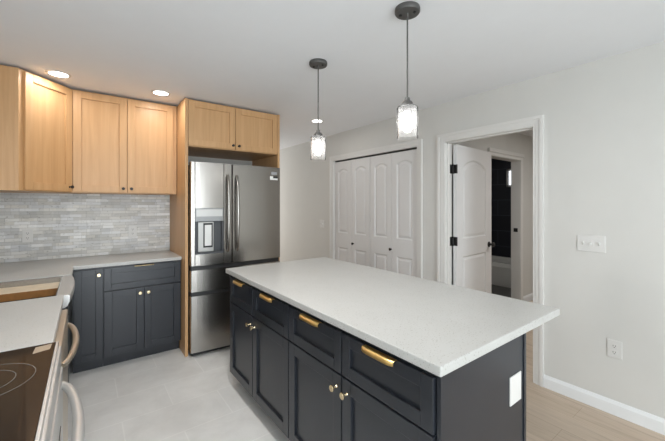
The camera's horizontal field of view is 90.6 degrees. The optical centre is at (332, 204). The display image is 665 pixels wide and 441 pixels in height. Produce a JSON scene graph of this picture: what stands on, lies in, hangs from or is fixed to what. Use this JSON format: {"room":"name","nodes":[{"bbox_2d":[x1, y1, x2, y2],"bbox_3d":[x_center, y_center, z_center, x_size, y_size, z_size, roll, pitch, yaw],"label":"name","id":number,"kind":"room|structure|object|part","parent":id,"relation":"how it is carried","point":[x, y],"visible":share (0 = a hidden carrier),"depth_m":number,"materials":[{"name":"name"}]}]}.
{"room":"kitchen","nodes":[
{"label":"kitchen","id":0,"kind":"room"},
{"bbox_2d":[6,156,251,350],"bbox_3d":[-2.719,0.205,4.555,2.560,2.416,2.650,0,0,-37],"label":"wall","id":1,"kind":"structure","parent":0,"point":[190,158],"depth_m":3.80,"materials":[{"name":"grey paint"}]},
{"bbox_2d":[72,89,176,194],"bbox_3d":[-1.992,-0.544,3.187,0.825,0.886,0.406,0,0,-37],"label":"upper cabinet","id":2,"kind":"object","parent":1,"relation":"attached to","point":[120,145],"visible":1,"depth_m":3.02,"materials":[{"name":"brown wood"}]},
{"bbox_3d":[-2.063,-0.542,2.932,0.392,0.866,0.020,0,0,-37],"label":"door","id":3,"kind":"part","parent":2,"relation":"part of","materials":[{"name":"brown wood"}]},
{"bbox_3d":[-1.747,-0.542,3.169,0.388,0.866,0.020,0,0,-37],"label":"door","id":4,"kind":"part","parent":2,"relation":"part of","materials":[{"name":"brown wood"}]},
{"bbox_2d":[0,0,664,148],"bbox_3d":[1.490,-1.053,3.120,7.870,0.100,10.300,0,0,-37],"label":"ceiling","id":5,"kind":"structure","parent":0,"point":[254,55],"depth_m":2.12,"materials":[{"name":"white paint"}]},
{"bbox_2d":[45,70,71,77],"bbox_3d":[-2.103,-0.999,2.526,0.160,0.007,0.160,0,0,-37],"label":"recessed light","id":6,"kind":"object","parent":5,"relation":"in","point":[56,73],"visible":1,"depth_m":2.51,"materials":[{"name":"white plastic"}]},
{"bbox_2d":[151,90,170,95],"bbox_3d":[-1.541,-0.999,2.955,0.160,0.007,0.160,0,0,-37],"label":"recessed light","id":7,"kind":"object","parent":5,"relation":"in","point":[156,92],"visible":1,"depth_m":2.94,"materials":[{"name":"white plastic"}]},
{"bbox_2d":[310,119,323,122],"bbox_3d":[-0.185,-0.999,3.942,0.160,0.007,0.160,0,0,-37],"label":"recessed light","id":8,"kind":"object","parent":5,"relation":"in","point":[312,120],"visible":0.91,"depth_m":3.92,"materials":[{"name":"white plastic"}]},
{"bbox_2d":[309,58,326,159],"bbox_3d":[-0.101,-0.659,2.319,0.128,0.688,0.128,0,0,-37],"label":"pendant lamp","id":9,"kind":"object","parent":5,"relation":"hanging from","point":[316,63],"visible":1,"depth_m":2.30,"materials":[{"name":"metal"}]},
{"bbox_2d":[313,130,322,139],"bbox_3d":[-0.101,-0.490,2.319,0.068,0.071,0.068,0,0,-37],"label":"socket","id":10,"kind":"object","parent":9,"relation":"attached to","point":[318,135],"depth_m":2.30,"materials":[{"name":"metal"}]},
{"bbox_3d":[-0.101,-0.749,2.319,0.016,0.457,0.016,0,0,-37],"label":"cord","id":11,"kind":"part","parent":9,"relation":"part of","materials":[{"name":"metal"}]},
{"bbox_3d":[-0.101,-0.399,2.319,0.058,0.110,0.058,0,0,-37],"label":"bulb","id":12,"kind":"part","parent":9,"relation":"part of","materials":[{"name":"white glass"}]},
{"bbox_3d":[-0.101,-0.397,2.319,0.108,0.164,0.108,0,0,-37],"label":"lamp shade","id":13,"kind":"part","parent":9,"relation":"part of","materials":[{"name":"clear glass"}]},
{"bbox_2d":[395,1,419,139],"bbox_3d":[0.383,-0.670,1.685,0.128,0.666,0.128,0,0,-37],"label":"pendant lamp","id":14,"kind":"object","parent":5,"relation":"hanging from","point":[407,10],"visible":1,"depth_m":1.67,"materials":[{"name":"metal"}]},
{"bbox_2d":[401,97,413,111],"bbox_3d":[0.383,-0.512,1.685,0.068,0.071,0.068,0,0,-37],"label":"socket","id":15,"kind":"object","parent":14,"relation":"attached to","point":[407,105],"depth_m":1.66,"materials":[{"name":"metal"}]},
{"bbox_3d":[0.383,-0.419,1.685,0.108,0.164,0.108,0,0,-37],"label":"lamp shade","id":16,"kind":"part","parent":14,"relation":"part of","materials":[{"name":"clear glass"}]},
{"bbox_3d":[0.383,-0.760,1.685,0.016,0.435,0.016,0,0,-37],"label":"cord","id":17,"kind":"part","parent":14,"relation":"part of","materials":[{"name":"metal"}]},
{"bbox_3d":[0.383,-0.421,1.685,0.058,0.110,0.058,0,0,-37],"label":"bulb","id":18,"kind":"part","parent":14,"relation":"part of","materials":[{"name":"white glass"}]},
{"bbox_2d":[68,284,664,440],"bbox_3d":[1.550,1.452,3.165,7.720,0.081,10.000,0,0,-37],"label":"floor","id":19,"kind":"structure","parent":0,"point":[170,395],"depth_m":2.28,"materials":[{"name":"tile"}]},
{"bbox_2d":[0,341,84,440],"bbox_3d":[-0.990,0.955,0.734,0.699,0.916,0.758,0,0,-37],"label":"range","id":20,"kind":"object","parent":19,"relation":"on","point":[32,385],"visible":1,"depth_m":0.92,"materials":[{"name":"grey glass"}]},
{"bbox_2d":[0,342,55,440],"bbox_3d":[-1.023,0.505,0.708,0.614,0.014,0.757,0,0,-37],"label":"cooktop","id":21,"kind":"object","parent":20,"relation":"in","point":[28,374],"depth_m":0.88,"materials":[{"name":"black ceramic"}]},
{"bbox_3d":[-0.774,0.506,0.895,0.007,0.018,0.757,0,0,-37],"label":"trim","id":22,"kind":"part","parent":20,"relation":"part of","materials":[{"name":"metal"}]},
{"bbox_3d":[-0.775,0.549,0.895,0.024,0.068,0.754,0,0,-37],"label":"control panel","id":23,"kind":"part","parent":20,"relation":"part of","materials":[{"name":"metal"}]},
{"bbox_3d":[-0.773,0.884,0.896,0.028,0.587,0.750,0,0,-37],"label":"oven door","id":24,"kind":"part","parent":20,"relation":"part of","materials":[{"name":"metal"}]},
{"bbox_3d":[-0.741,0.638,0.919,0.078,0.030,0.663,0,0,-37],"label":"handle","id":25,"kind":"part","parent":20,"relation":"part of","materials":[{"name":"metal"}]},
{"bbox_2d":[63,306,68,382],"bbox_3d":[-2.006,0.971,2.010,0.605,0.884,1.175,0,0,-37],"label":"base cabinet","id":26,"kind":"object","parent":19,"relation":"on","point":[67,306],"visible":0.05,"depth_m":2.31,"materials":[{"name":"blue paint"}]},
{"bbox_3d":[-1.797,1.042,2.218,0.020,0.518,0.335,0,0,-37],"label":"door","id":27,"kind":"part","parent":26,"relation":"part of","materials":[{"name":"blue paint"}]},
{"bbox_2d":[0,250,181,351],"bbox_3d":[-1.641,0.514,2.208,1.445,0.030,2.376,0,0,-37],"label":"countertop","id":28,"kind":"structure","parent":26,"relation":"on","point":[29,322],"depth_m":1.70,"materials":[{"name":"stone"}]},
{"bbox_2d":[0,275,74,309],"bbox_3d":[-1.852,0.636,1.955,0.505,0.264,0.650,0,0,-37],"label":"sink","id":29,"kind":"object","parent":28,"relation":"in","point":[66,286],"visible":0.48,"depth_m":2.16,"materials":[{"name":"ceramic"}]},
{"bbox_2d":[0,282,59,301],"bbox_3d":[-2.001,0.563,2.093,0.403,0.044,0.221,0,0,-37],"label":"cutting board","id":30,"kind":"object","parent":29,"relation":"in","point":[46,289],"visible":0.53,"depth_m":2.07,"materials":[{"name":"brown wood"}]},
{"bbox_2d":[55,309,79,440],"bbox_3d":[-1.424,0.975,1.305,0.669,0.876,0.613,0,0,-37],"label":"dishwasher","id":31,"kind":"object","parent":19,"relation":"on","point":[62,331],"visible":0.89,"depth_m":1.45,"materials":[{"name":"grey metal"}]},
{"bbox_3d":[-1.204,0.925,1.452,0.039,0.776,0.572,0,0,-37],"label":"door","id":32,"kind":"part","parent":31,"relation":"part of","materials":[{"name":"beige metal"}]},
{"bbox_3d":[-1.172,0.613,1.474,0.063,0.026,0.545,0,0,-37],"label":"handle","id":33,"kind":"part","parent":31,"relation":"part of","materials":[{"name":"beige metal"}]},
{"bbox_2d":[72,267,102,373],"bbox_3d":[-2.178,0.971,2.931,0.206,0.884,0.566,0,0,-37],"label":"base cabinet","id":34,"kind":"object","parent":19,"relation":"on","point":[87,298],"visible":0.99,"depth_m":2.75,"materials":[{"name":"blue paint"}]},
{"bbox_2d":[103,260,180,365],"bbox_3d":[-1.849,0.971,3.178,0.614,0.884,0.566,0,0,-37],"label":"base cabinet","id":35,"kind":"object","parent":19,"relation":"on","point":[142,302],"visible":1,"depth_m":2.96,"materials":[{"name":"blue paint"}]},
{"bbox_3d":[-1.828,1.023,2.892,0.296,0.555,0.020,0,0,-37],"label":"door","id":36,"kind":"part","parent":35,"relation":"part of","materials":[{"name":"blue paint"}]},
{"bbox_3d":[-1.706,0.641,2.983,0.600,0.192,0.020,0,0,-37],"label":"drawer","id":37,"kind":"part","parent":35,"relation":"part of","materials":[{"name":"blue paint"}]},
{"bbox_3d":[-1.586,1.023,3.073,0.300,0.555,0.020,0,0,-37],"label":"door","id":38,"kind":"part","parent":35,"relation":"part of","materials":[{"name":"blue paint"}]},
{"bbox_2d":[170,98,279,356],"bbox_3d":[-1.172,0.213,3.605,0.978,2.400,0.724,0,0,-37],"label":"tall cabinet","id":39,"kind":"object","parent":19,"relation":"on","point":[204,129],"visible":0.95,"depth_m":3.26,"materials":[{"name":"brown wood"}]},
{"bbox_3d":[-1.562,0.213,3.331,0.026,2.400,0.692,0,0,-37],"label":"panel","id":40,"kind":"part","parent":39,"relation":"part of","materials":[{"name":"brown wood"}]},
{"bbox_3d":[-1.169,-0.765,3.207,0.448,0.424,0.020,0,0,-37],"label":"door","id":41,"kind":"part","parent":39,"relation":"part of","materials":[{"name":"brown wood"}]},
{"bbox_3d":[-0.798,-0.765,3.485,0.468,0.424,0.020,0,0,-37],"label":"door","id":42,"kind":"part","parent":39,"relation":"part of","materials":[{"name":"brown wood"}]},
{"bbox_3d":[-0.801,0.213,3.903,0.026,2.400,0.692,0,0,-37],"label":"panel","id":43,"kind":"part","parent":39,"relation":"part of","materials":[{"name":"brown wood"}]},
{"bbox_2d":[188,161,279,355],"bbox_3d":[-1.129,0.510,3.549,0.912,1.806,0.829,0,0,-37],"label":"refrigerator","id":44,"kind":"object","parent":19,"relation":"on","point":[234,209],"visible":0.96,"depth_m":3.16,"materials":[{"name":"grey metal"}]},
{"bbox_3d":[-1.175,0.290,3.108,0.084,0.229,0.008,0,0,-37],"label":"paddle frame","id":45,"kind":"part","parent":44,"relation":"part of","materials":[{"name":"grey plastic"}]},
{"bbox_3d":[-1.181,0.096,3.131,0.260,0.123,0.074,0,0,-37],"label":"dispenser panel","id":46,"kind":"part","parent":44,"relation":"part of","materials":[{"name":"silver metal"}]},
{"bbox_3d":[-0.942,1.107,3.300,0.912,0.521,0.092,0,0,-37],"label":"drawer","id":47,"kind":"part","parent":44,"relation":"part of","materials":[{"name":"metal"}]},
{"bbox_3d":[-1.158,0.087,3.138,0.371,0.961,0.091,0,0,-37],"label":"door","id":48,"kind":"part","parent":44,"relation":"part of","materials":[{"name":"metal"}]},
{"bbox_3d":[-1.004,0.085,3.170,0.027,0.745,0.070,0,0,-37],"label":"handle","id":49,"kind":"part","parent":44,"relation":"part of","materials":[{"name":"metal"}]},
{"bbox_3d":[-0.942,0.709,3.300,0.912,0.199,0.092,0,0,-37],"label":"drawer","id":50,"kind":"part","parent":44,"relation":"part of","materials":[{"name":"metal"}]},
{"bbox_3d":[-0.930,0.085,3.224,0.027,0.745,0.070,0,0,-37],"label":"handle","id":51,"kind":"part","parent":44,"relation":"part of","materials":[{"name":"metal"}]},
{"bbox_3d":[-0.790,0.087,3.413,0.534,0.961,0.092,0,0,-37],"label":"door","id":52,"kind":"part","parent":44,"relation":"part of","materials":[{"name":"metal"}]},
{"bbox_2d":[230,275,291,438],"bbox_3d":[-0.299,0.973,2.370,0.643,0.880,0.954,0,0,-37],"label":"base cabinet","id":53,"kind":"object","parent":19,"relation":"on","point":[259,320],"visible":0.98,"depth_m":2.11,"materials":[{"name":"blue paint"}]},
{"bbox_3d":[-0.681,0.568,2.371,0.034,0.020,0.166,0,0,-37],"label":"drawer pull","id":54,"kind":"part","parent":53,"relation":"part of","materials":[{"name":"gold metal"}]},
{"bbox_3d":[-0.659,1.026,2.387,0.020,0.542,0.427,0,0,-37],"label":"door","id":55,"kind":"part","parent":53,"relation":"part of","materials":[{"name":"blue paint"}]},
{"bbox_3d":[-0.659,0.654,2.387,0.020,0.184,0.427,0,0,-37],"label":"drawer","id":56,"kind":"part","parent":53,"relation":"part of","materials":[{"name":"blue paint"}]},
{"bbox_3d":[-0.404,0.568,2.002,0.034,0.020,0.166,0,0,-37],"label":"drawer pull","id":57,"kind":"part","parent":53,"relation":"part of","materials":[{"name":"gold metal"}]},
{"bbox_3d":[-0.382,1.026,2.018,0.020,0.542,0.480,0,0,-37],"label":"door","id":58,"kind":"part","parent":53,"relation":"part of","materials":[{"name":"blue paint"}]},
{"bbox_3d":[-0.382,0.654,2.018,0.020,0.184,0.480,0,0,-37],"label":"drawer","id":59,"kind":"part","parent":53,"relation":"part of","materials":[{"name":"blue paint"}]},
{"bbox_2d":[289,305,525,440],"bbox_3d":[0.279,0.973,1.600,0.644,0.880,0.970,0,0,-37],"label":"base cabinet","id":60,"kind":"object","parent":19,"relation":"on","point":[343,386],"visible":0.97,"depth_m":1.31,"materials":[{"name":"blue paint"}]},
{"bbox_3d":[-0.115,0.568,1.617,0.034,0.020,0.166,0,0,-37],"label":"drawer pull","id":61,"kind":"part","parent":60,"relation":"part of","materials":[{"name":"gold metal"}]},
{"bbox_3d":[-0.093,0.654,1.634,0.020,0.184,0.461,0,0,-37],"label":"drawer","id":62,"kind":"part","parent":60,"relation":"part of","materials":[{"name":"blue paint"}]},
{"bbox_3d":[-0.093,1.026,1.634,0.020,0.542,0.461,0,0,-37],"label":"door","id":63,"kind":"part","parent":60,"relation":"part of","materials":[{"name":"blue paint"}]},
{"bbox_3d":[0.004,0.813,1.460,0.032,0.029,0.029,0,0,-37],"label":"knob","id":64,"kind":"part","parent":60,"relation":"part of","materials":[{"name":"gold metal"}]},
{"bbox_3d":[0.049,0.813,1.401,0.032,0.029,0.029,0,0,-37],"label":"knob","id":65,"kind":"part","parent":60,"relation":"part of","materials":[{"name":"gold metal"}]},
{"bbox_3d":[0.169,0.568,1.239,0.034,0.020,0.166,0,0,-37],"label":"drawer pull","id":66,"kind":"part","parent":60,"relation":"part of","materials":[{"name":"gold metal"}]},
{"bbox_3d":[0.191,0.654,1.255,0.020,0.184,0.470,0,0,-37],"label":"drawer","id":67,"kind":"part","parent":60,"relation":"part of","materials":[{"name":"blue paint"}]},
{"bbox_3d":[0.191,1.026,1.255,0.020,0.542,0.470,0,0,-37],"label":"door","id":68,"kind":"part","parent":60,"relation":"part of","materials":[{"name":"blue paint"}]},
{"bbox_2d":[226,257,559,376],"bbox_3d":[0.130,0.516,2.071,0.951,0.034,1.941,0,0,-37],"label":"countertop","id":69,"kind":"structure","parent":60,"relation":"on","point":[439,328],"depth_m":1.58,"materials":[{"name":"stone"}]},
{"bbox_3d":[0.583,0.973,1.234,0.598,0.880,0.021,0,0,-37],"label":"panel","id":70,"kind":"part","parent":60,"relation":"part of","materials":[{"name":"blue paint"}]},
{"bbox_2d":[509,371,520,406],"bbox_3d":[0.751,0.755,1.350,0.096,0.116,0.005,0,0,-37],"label":"cover plate","id":71,"kind":"object","parent":60,"relation":"attached to","point":[515,380],"visible":1,"depth_m":1.34,"materials":[{"name":"white plastic"}]},
{"bbox_2d":[491,255,510,287],"bbox_3d":[3.088,1.212,6.057,0.744,0.398,1.451,0,0,-37],"label":"bathtub","id":72,"kind":"object","parent":19,"relation":"on","point":[500,266],"visible":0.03,"depth_m":5.71,"materials":[{"name":"white ceramic"}]},
{"bbox_3d":[2.793,1.225,5.835,0.006,0.295,1.331,0,0,-37],"label":"apron panel","id":73,"kind":"part","parent":72,"relation":"part of","materials":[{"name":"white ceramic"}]},
{"bbox_2d":[280,41,664,418],"bbox_3d":[1.364,0.205,3.025,0.118,2.416,10.000,0,0,-37],"label":"wall","id":74,"kind":"structure","parent":0,"point":[604,119],"depth_m":2.35,"materials":[{"name":"grey paint"}]},
{"bbox_2d":[320,220,323,227],"bbox_3d":[-0.165,0.291,4.947,0.017,0.118,0.110,0,0,-37],"label":"light switch","id":75,"kind":"object","parent":74,"relation":"attached to","point":[321,221],"visible":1,"depth_m":4.94,"materials":[{"name":"white plastic"}]},
{"bbox_2d":[335,157,369,266],"bbox_3d":[0.254,0.400,4.442,0.065,1.998,0.723,0,0,-37],"label":"door","id":76,"kind":"structure","parent":74,"relation":"in","point":[352,177],"depth_m":4.40,"materials":[{"name":"white paint"}]},
{"bbox_2d":[329,139,422,277],"bbox_3d":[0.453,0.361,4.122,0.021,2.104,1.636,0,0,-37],"label":"trim","id":77,"kind":"structure","parent":74,"relation":"attached to","point":[418,143],"depth_m":3.59,"materials":[{"name":"white paint"}]},
{"bbox_2d":[335,147,416,161],"bbox_3d":[0.497,-0.616,4.156,0.030,0.013,1.484,0,0,-37],"label":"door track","id":78,"kind":"structure","parent":74,"relation":"attached to","point":[415,147],"depth_m":4.06,"materials":[{"name":"metal"}]},
{"bbox_2d":[370,149,416,276],"bbox_3d":[0.698,0.400,3.850,0.065,1.998,0.739,0,0,-37],"label":"door","id":79,"kind":"structure","parent":74,"relation":"in","point":[393,176],"depth_m":3.82,"materials":[{"name":"white paint"}]},
{"bbox_2d":[450,144,494,292],"bbox_3d":[1.498,0.398,3.579,0.835,2.006,0.171,0,0,-37],"label":"door","id":80,"kind":"structure","parent":74,"relation":"in","point":[471,243],"depth_m":3.53,"materials":[{"name":"white paint"}]},
{"bbox_2d":[437,115,543,386],"bbox_3d":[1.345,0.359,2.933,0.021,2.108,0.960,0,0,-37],"label":"trim","id":81,"kind":"structure","parent":74,"relation":"attached to","point":[537,122],"depth_m":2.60,"materials":[{"name":"white paint"}]},
{"bbox_2d":[577,234,605,252],"bbox_3d":[1.814,0.276,2.312,0.017,0.118,0.166,0,0,-37],"label":"light switch","id":82,"kind":"object","parent":74,"relation":"attached to","point":[588,243],"visible":1,"depth_m":2.31,"materials":[{"name":"white plastic"}]},
{"bbox_2d":[543,374,664,434],"bbox_3d":[1.347,1.366,2.937,0.015,0.094,9.880,0,0,-37],"label":"baseboard","id":83,"kind":"structure","parent":74,"relation":"attached to","point":[652,422],"depth_m":2.23,"materials":[{"name":"white paint"}]},
{"bbox_2d":[607,338,621,359],"bbox_3d":[1.895,0.973,2.211,0.008,0.120,0.082,0,0,-37],"label":"power outlet","id":84,"kind":"object","parent":74,"relation":"attached to","point":[614,348],"visible":1,"depth_m":2.21,"materials":[{"name":"white plastic"}]},
{"bbox_2d":[611,343,617,348],"bbox_3d":[1.892,0.952,2.210,0.002,0.029,0.034,0,0,-37],"label":"receptacle","id":85,"kind":"object","parent":84,"relation":"attached to","point":[613,345],"depth_m":2.21,"materials":[{"name":"white plastic"}]},
{"bbox_2d":[611,349,617,354],"bbox_3d":[1.892,0.994,2.210,0.002,0.029,0.034,0,0,-37],"label":"receptacle","id":86,"kind":"object","parent":84,"relation":"attached to","point":[613,351],"depth_m":2.21,"materials":[{"name":"white plastic"}]},
{"bbox_2d":[452,133,532,295],"bbox_3d":[2.670,0.205,4.743,4.035,2.416,0.120,0,0,-37],"label":"wall","id":87,"kind":"structure","parent":0,"point":[519,143],"depth_m":4.76,"materials":[{"name":"grey paint"}]},
{"bbox_2d":[488,148,524,299],"bbox_3d":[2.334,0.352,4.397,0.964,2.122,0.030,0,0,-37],"label":"trim","id":88,"kind":"structure","parent":87,"relation":"attached to","point":[494,152],"depth_m":4.65,"materials":[{"name":"white paint"}]},
{"bbox_2d":[523,293,532,301],"bbox_3d":[2.670,1.366,4.659,3.934,0.094,0.015,0,0,-37],"label":"baseboard","id":89,"kind":"structure","parent":87,"relation":"attached to","point":[529,297],"depth_m":4.79,"materials":[{"name":"white paint"}]},
{"bbox_2d":[491,158,510,257],"bbox_3d":[2.862,0.205,6.431,0.900,2.416,2.350,0,0,-37],"label":"wall","id":90,"kind":"structure","parent":0,"point":[500,194],"depth_m":6.42,"materials":[{"name":"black tile"}]},
{"bbox_2d":[506,169,510,186],"bbox_3d":[3.512,-0.506,6.138,0.052,0.343,0.500,0,0,-37],"label":"window","id":91,"kind":"structure","parent":90,"relation":"in","point":[507,170],"depth_m":6.31,"materials":[{"name":"white paint"}]},
{"bbox_3d":[-1.584,0.205,0.811,0.120,2.416,10.000,0,0,-37],"label":"wall","id":92,"kind":"structure","parent":0,"visible":0},
{"bbox_2d":[0,65,73,193],"bbox_3d":[-2.482,-0.544,2.645,0.642,0.886,0.686,0,0,-37],"label":"upper cabinet","id":93,"kind":"object","parent":92,"relation":"attached to","point":[36,111],"visible":0.99,"depth_m":2.49,"materials":[{"name":"brown wood"}]},
{"bbox_3d":[-2.279,-0.544,2.372,0.024,0.886,0.006,0,0,-37],"label":"frame","id":94,"kind":"part","parent":93,"relation":"part of","materials":[{"name":"brown wood"}]},
{"bbox_3d":[-2.240,-0.542,2.605,0.020,0.866,0.391,0,0,5],"label":"door","id":95,"kind":"part","parent":93,"relation":"part of","materials":[{"name":"brown wood"}]},
{"bbox_2d":[0,193,169,262],"bbox_3d":[-1.300,0.199,1.744,1.455,0.599,3.550,0,0,-37],"label":"wall","id":96,"kind":"structure","parent":92,"relation":"attached to","point":[63,225],"depth_m":3.13,"materials":[{"name":"tile"}]},
{"bbox_2d":[22,229,32,242],"bbox_3d":[-2.689,0.276,2.902,0.072,0.118,0.008,0,0,-37],"label":"power outlet","id":97,"kind":"object","parent":96,"relation":"attached to","point":[27,234],"visible":1,"depth_m":2.90,"materials":[{"name":"white plastic"}]},
{"bbox_2d":[129,225,136,236],"bbox_3d":[-2.053,0.276,3.380,0.072,0.118,0.008,0,0,-37],"label":"power outlet","id":98,"kind":"object","parent":96,"relation":"attached to","point":[132,229],"visible":1,"depth_m":3.38,"materials":[{"name":"white plastic"}]}
]}

